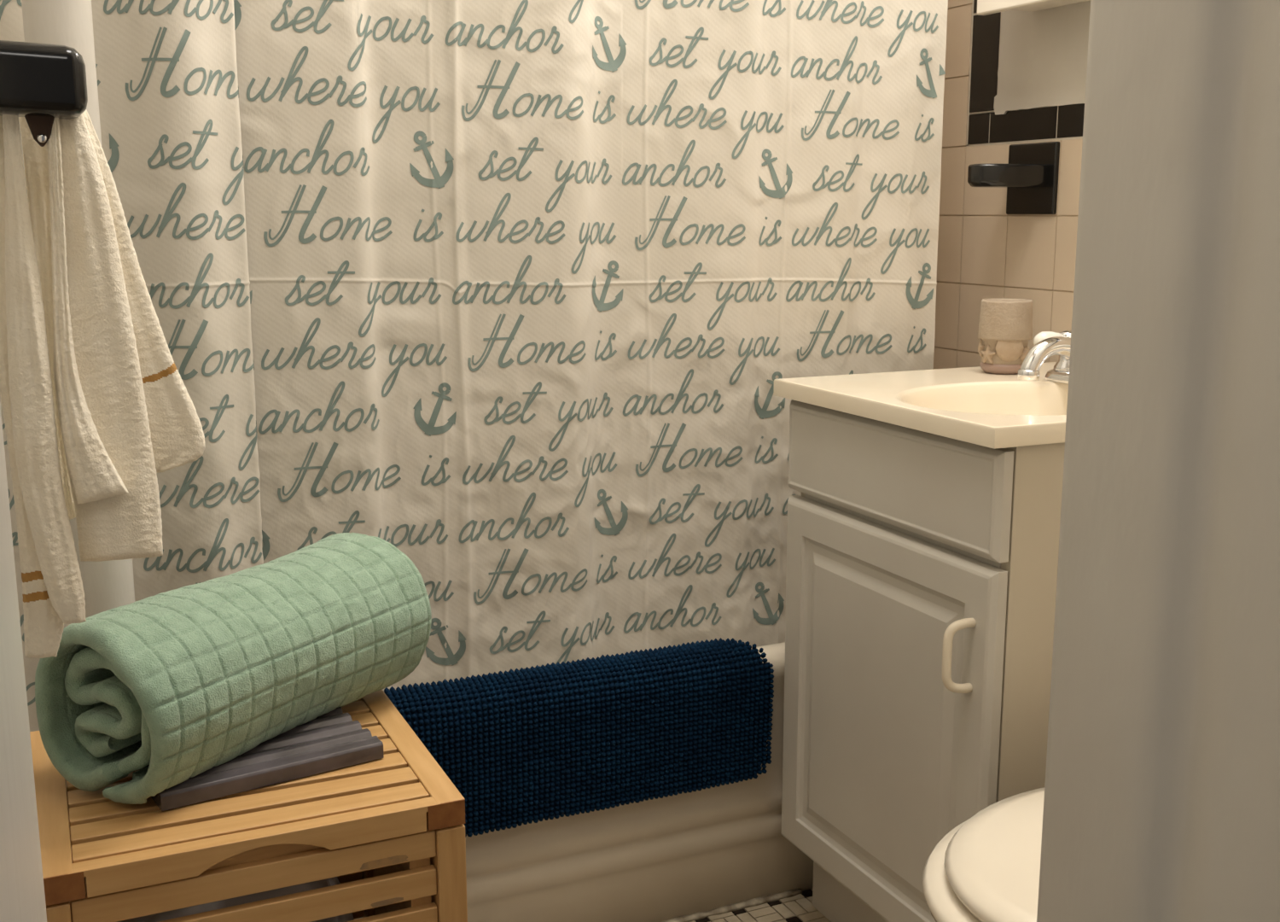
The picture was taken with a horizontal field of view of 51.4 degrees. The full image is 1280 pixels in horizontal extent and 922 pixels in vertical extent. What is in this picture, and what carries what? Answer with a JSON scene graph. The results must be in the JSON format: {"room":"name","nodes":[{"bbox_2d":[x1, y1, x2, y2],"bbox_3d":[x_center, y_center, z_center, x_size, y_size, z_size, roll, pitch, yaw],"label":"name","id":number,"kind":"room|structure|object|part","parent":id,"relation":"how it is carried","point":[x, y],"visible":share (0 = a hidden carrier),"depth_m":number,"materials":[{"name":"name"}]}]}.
{"room":"bathroom","nodes":[
{"label":"bathroom","id":0,"kind":"room"},
{"bbox_2d":[690,888,831,921],"bbox_3d":[0.198,0.802,1.314,1.670,0.060,2.960,-5,12,-24],"label":"floor","id":1,"kind":"structure","parent":0,"point":[800,907],"depth_m":1.93,"materials":[{"name":"white tile"}]},
{"bbox_2d":[21,0,134,617],"bbox_3d":[-0.556,-0.465,1.263,0.062,2.449,0.063,-5,12,-24],"label":"wall","id":2,"kind":"structure","parent":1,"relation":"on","point":[107,584],"depth_m":1.27,"materials":[{"name":"paint"}]},
{"bbox_2d":[29,689,467,921],"bbox_3d":[-0.381,0.525,1.272,0.357,0.500,0.325,-5,12,-24],"label":"laundry hamper","id":3,"kind":"object","parent":1,"relation":"on","point":[391,828],"visible":0.76,"depth_m":1.12,"materials":[{"name":"brown wood"}]},
{"bbox_3d":[-0.465,0.575,1.078,0.039,0.474,0.030,-5,12,-24],"label":"corner post","id":4,"kind":"part","parent":3,"relation":"part of","materials":[{"name":"brown wood"}]},
{"bbox_3d":[-0.325,0.335,1.101,0.270,0.050,0.005,-5,12,-24],"label":"rail","id":5,"kind":"part","parent":3,"relation":"part of","materials":[{"name":"brown wood"}]},
{"bbox_2d":[34,532,431,803],"bbox_3d":[-0.374,0.184,1.272,0.170,0.164,0.359,6,12,30],"label":"rolled towel","id":6,"kind":"object","parent":3,"relation":"on","point":[183,682],"visible":1,"depth_m":1.18,"materials":[{"name":"green fabric"}]},
{"bbox_2d":[117,876,354,921],"bbox_3d":[-0.385,0.518,1.260,0.254,0.395,0.282,-5,12,-24],"label":"plastic bag","id":7,"kind":"object","parent":3,"relation":"in","point":[332,881],"visible":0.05,"depth_m":1.16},
{"bbox_3d":[-0.310,0.316,1.094,0.296,0.023,0.017,-5,12,-24],"label":"rail","id":8,"kind":"part","parent":3,"relation":"part of","materials":[{"name":"brown wood"}]},
{"bbox_2d":[133,706,383,811],"bbox_3d":[-0.365,0.267,1.244,0.202,0.017,0.155,-7,13,-33],"label":"tray","id":9,"kind":"object","parent":3,"relation":"on","point":[330,741],"visible":0.49,"depth_m":1.20,"materials":[{"name":"grey wood"}]},
{"bbox_3d":[-0.292,0.500,1.473,0.026,0.474,0.030,-5,12,-24],"label":"corner post","id":10,"kind":"part","parent":3,"relation":"part of","materials":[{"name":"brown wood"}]},
{"bbox_3d":[-0.170,0.549,1.211,0.026,0.474,0.030,-5,12,-24],"label":"corner post","id":11,"kind":"part","parent":3,"relation":"part of","materials":[{"name":"brown wood"}]},
{"bbox_2d":[65,642,813,921],"bbox_3d":[-0.214,0.417,2.156,1.464,0.386,0.779,-5,12,-24],"label":"bathtub","id":12,"kind":"object","parent":1,"relation":"on","point":[698,854],"visible":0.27,"depth_m":1.87,"materials":[{"name":"ceramic"}]},
{"bbox_2d":[382,637,773,837],"bbox_3d":[-0.154,0.375,1.754,0.728,0.200,0.067,-5,12,-24],"label":"bath mat","id":13,"kind":"object","parent":12,"relation":"on","point":[525,745],"visible":0.72,"depth_m":1.77,"materials":[{"name":"blue fabric"}]},
{"bbox_2d":[781,399,1064,921],"bbox_3d":[0.486,0.304,1.751,0.505,0.756,0.436,-5,12,-24],"label":"vanity cabinet","id":14,"kind":"object","parent":1,"relation":"on","point":[922,578],"visible":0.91,"depth_m":1.59,"materials":[{"name":"laminate"}]},
{"bbox_3d":[0.297,0.328,1.667,0.020,0.499,0.436,-5,12,-24],"label":"door","id":15,"kind":"part","parent":14,"relation":"part of","materials":[{"name":"paint"}]},
{"bbox_3d":[0.297,0.013,1.609,0.019,0.121,0.436,-5,12,-24],"label":"drawer","id":16,"kind":"part","parent":14,"relation":"part of","materials":[{"name":"paint"}]},
{"bbox_3d":[0.315,0.076,1.629,0.016,0.050,0.399,-5,12,-24],"label":"rail","id":17,"kind":"part","parent":14,"relation":"part of","materials":[{"name":"paint"}]},
{"bbox_2d":[773,361,1068,448],"bbox_3d":[0.494,-0.036,1.694,0.484,0.113,0.455,-5,12,-24],"label":"sink","id":18,"kind":"object","parent":14,"relation":"in","point":[970,404],"visible":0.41,"depth_m":1.70,"materials":[{"name":"ceramic"}]},
{"bbox_2d":[901,384,1068,448],"bbox_3d":[0.482,-0.021,1.625,0.344,0.110,0.276,-5,12,-24],"label":"basin","id":19,"kind":"object","parent":18,"relation":"in","point":[996,404],"depth_m":1.74,"materials":[{"name":"white ceramic"}]},
{"bbox_2d":[977,298,1032,374],"bbox_3d":[0.507,-0.173,1.846,0.073,0.100,0.073,-5,12,-24],"label":"tumbler","id":20,"kind":"object","parent":18,"relation":"on","point":[1005,325],"visible":0.89,"depth_m":1.82,"materials":[{"name":"beige ceramic"}]},
{"bbox_2d":[1017,330,1071,383],"bbox_3d":[0.547,-0.129,1.701,0.150,0.066,0.158,-5,12,-24],"label":"faucet","id":21,"kind":"object","parent":18,"relation":"on","point":[1047,344],"visible":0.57,"depth_m":1.68,"materials":[{"name":"silver metal"}]},
{"bbox_3d":[0.542,-0.131,1.699,0.136,0.056,0.032,-5,12,-24],"label":"spout","id":22,"kind":"part","parent":21,"relation":"part of","materials":[{"name":"silver metal"}]},
{"bbox_3d":[0.539,-0.158,1.749,0.045,0.026,0.026,-5,12,-24],"label":"lever","id":23,"kind":"part","parent":21,"relation":"part of","materials":[{"name":"silver metal"}]},
{"bbox_3d":[0.590,-0.106,1.726,0.056,0.013,0.158,-5,12,-24],"label":"plate","id":24,"kind":"part","parent":21,"relation":"part of","materials":[{"name":"silver metal"}]},
{"bbox_3d":[0.569,-0.145,1.765,0.036,0.056,0.036,-5,12,-24],"label":"tap handle","id":25,"kind":"part","parent":21,"relation":"part of","materials":[{"name":"silver metal"}]},
{"bbox_3d":[0.350,0.215,1.464,0.037,0.086,0.011,-3,11,-17],"label":"handle","id":26,"kind":"part","parent":14,"relation":"part of","materials":[{"name":"beige plastic"}]},
{"bbox_3d":[0.599,0.281,1.567,0.446,0.644,0.016,-5,12,-24],"label":"panel","id":27,"kind":"part","parent":14,"relation":"part of","materials":[{"name":"laminate"}]},
{"bbox_2d":[922,786,1044,921],"bbox_3d":[0.596,0.392,1.258,0.713,0.764,0.420,-5,12,-24],"label":"toilet","id":28,"kind":"object","parent":1,"relation":"on","point":[986,868],"visible":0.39,"depth_m":1.19,"materials":[{"name":"white ceramic"}]},
{"bbox_3d":[0.480,0.388,1.205,0.461,0.021,0.382,-5,12,-24],"label":"seat","id":29,"kind":"part","parent":28,"relation":"part of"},
{"bbox_2d":[933,0,1090,369],"bbox_3d":[0.742,-0.567,1.758,0.104,2.586,1.960,-5,12,-24],"label":"wall","id":30,"kind":"structure","parent":0,"point":[1012,77],"depth_m":2.06,"materials":[{"name":"tile"}]},
{"bbox_2d":[967,141,1059,214],"bbox_3d":[0.541,-0.420,1.978,0.119,0.105,0.106,-5,12,-24],"label":"toothbrush holder","id":31,"kind":"object","parent":30,"relation":"attached to","point":[1030,177],"visible":1,"depth_m":1.96,"materials":[{"name":"black ceramic"}]},
{"bbox_3d":[0.591,-0.424,2.001,0.010,0.105,0.106,-5,12,-24],"label":"wall plate","id":32,"kind":"part","parent":31,"relation":"part of","materials":[{"name":"black ceramic"}]},
{"bbox_2d":[977,0,1089,15],"bbox_3d":[0.637,-0.930,1.675,0.099,0.649,0.500,-5,12,-24],"label":"medicine cabinet","id":33,"kind":"object","parent":30,"relation":"attached to","point":[984,7],"visible":1,"depth_m":1.89,"materials":[{"name":"white metal"}]},
{"bbox_3d":[-0.090,-1.288,1.559,1.469,0.058,0.054,-5,12,-24],"label":"curtain rod","id":34,"kind":"object","parent":30,"relation":"attached to","visible":0},
{"bbox_2d":[0,0,948,731],"bbox_3d":[-0.145,-0.460,1.684,1.319,1.645,0.061,-5,12,-24],"label":"shower curtain","id":35,"kind":"object","parent":34,"relation":"hanging from","point":[512,297],"visible":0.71,"depth_m":1.75,"materials":[{"name":"fabric"}]},
{"bbox_3d":[-0.704,-0.417,1.169,0.100,2.510,2.060,-5,12,-24],"label":"wall","id":36,"kind":"structure","parent":0,"visible":0},
{"bbox_2d":[0,404,46,921],"bbox_3d":[0.012,-0.004,-0.143,0.066,2.060,1.460,-5,12,-24],"label":"trim","id":37,"kind":"structure","parent":36,"relation":"attached to","point":[22,897],"depth_m":0.41,"materials":[{"name":"paint"}]},
{"bbox_2d":[0,40,87,146],"bbox_3d":[-0.441,-0.248,0.894,0.127,0.070,0.052,-5,12,-24],"label":"towel hook","id":38,"kind":"object","parent":36,"relation":"attached to","point":[40,84],"visible":1,"depth_m":0.89,"materials":[{"name":"black ceramic"}]},
{"bbox_2d":[0,114,86,657],"bbox_3d":[-0.435,-0.052,0.961,0.052,0.400,0.075,-5,12,-24],"label":"towel","id":39,"kind":"object","parent":38,"relation":"hanging from","point":[53,593],"visible":0.88,"depth_m":0.94,"materials":[{"name":"white fabric"}]},
{"bbox_2d":[46,109,205,561],"bbox_3d":[-0.375,-0.089,0.975,0.104,0.331,0.056,-5,12,-26],"label":"towel","id":40,"kind":"object","parent":38,"relation":"hanging from","point":[127,415],"visible":0.99,"depth_m":0.96,"materials":[{"name":"white fabric"}]},
{"bbox_3d":[1.096,-0.384,0.984,1.723,2.510,0.220,-5,12,-24],"label":"wall","id":41,"kind":"structure","parent":0,"visible":0},
{"bbox_2d":[1036,0,1279,921],"bbox_3d":[0.303,-0.154,0.659,0.020,2.060,0.222,-5,12,-24],"label":"trim","id":42,"kind":"structure","parent":41,"relation":"attached to","point":[1161,800],"depth_m":0.71,"materials":[{"name":"paint"}]}
]}

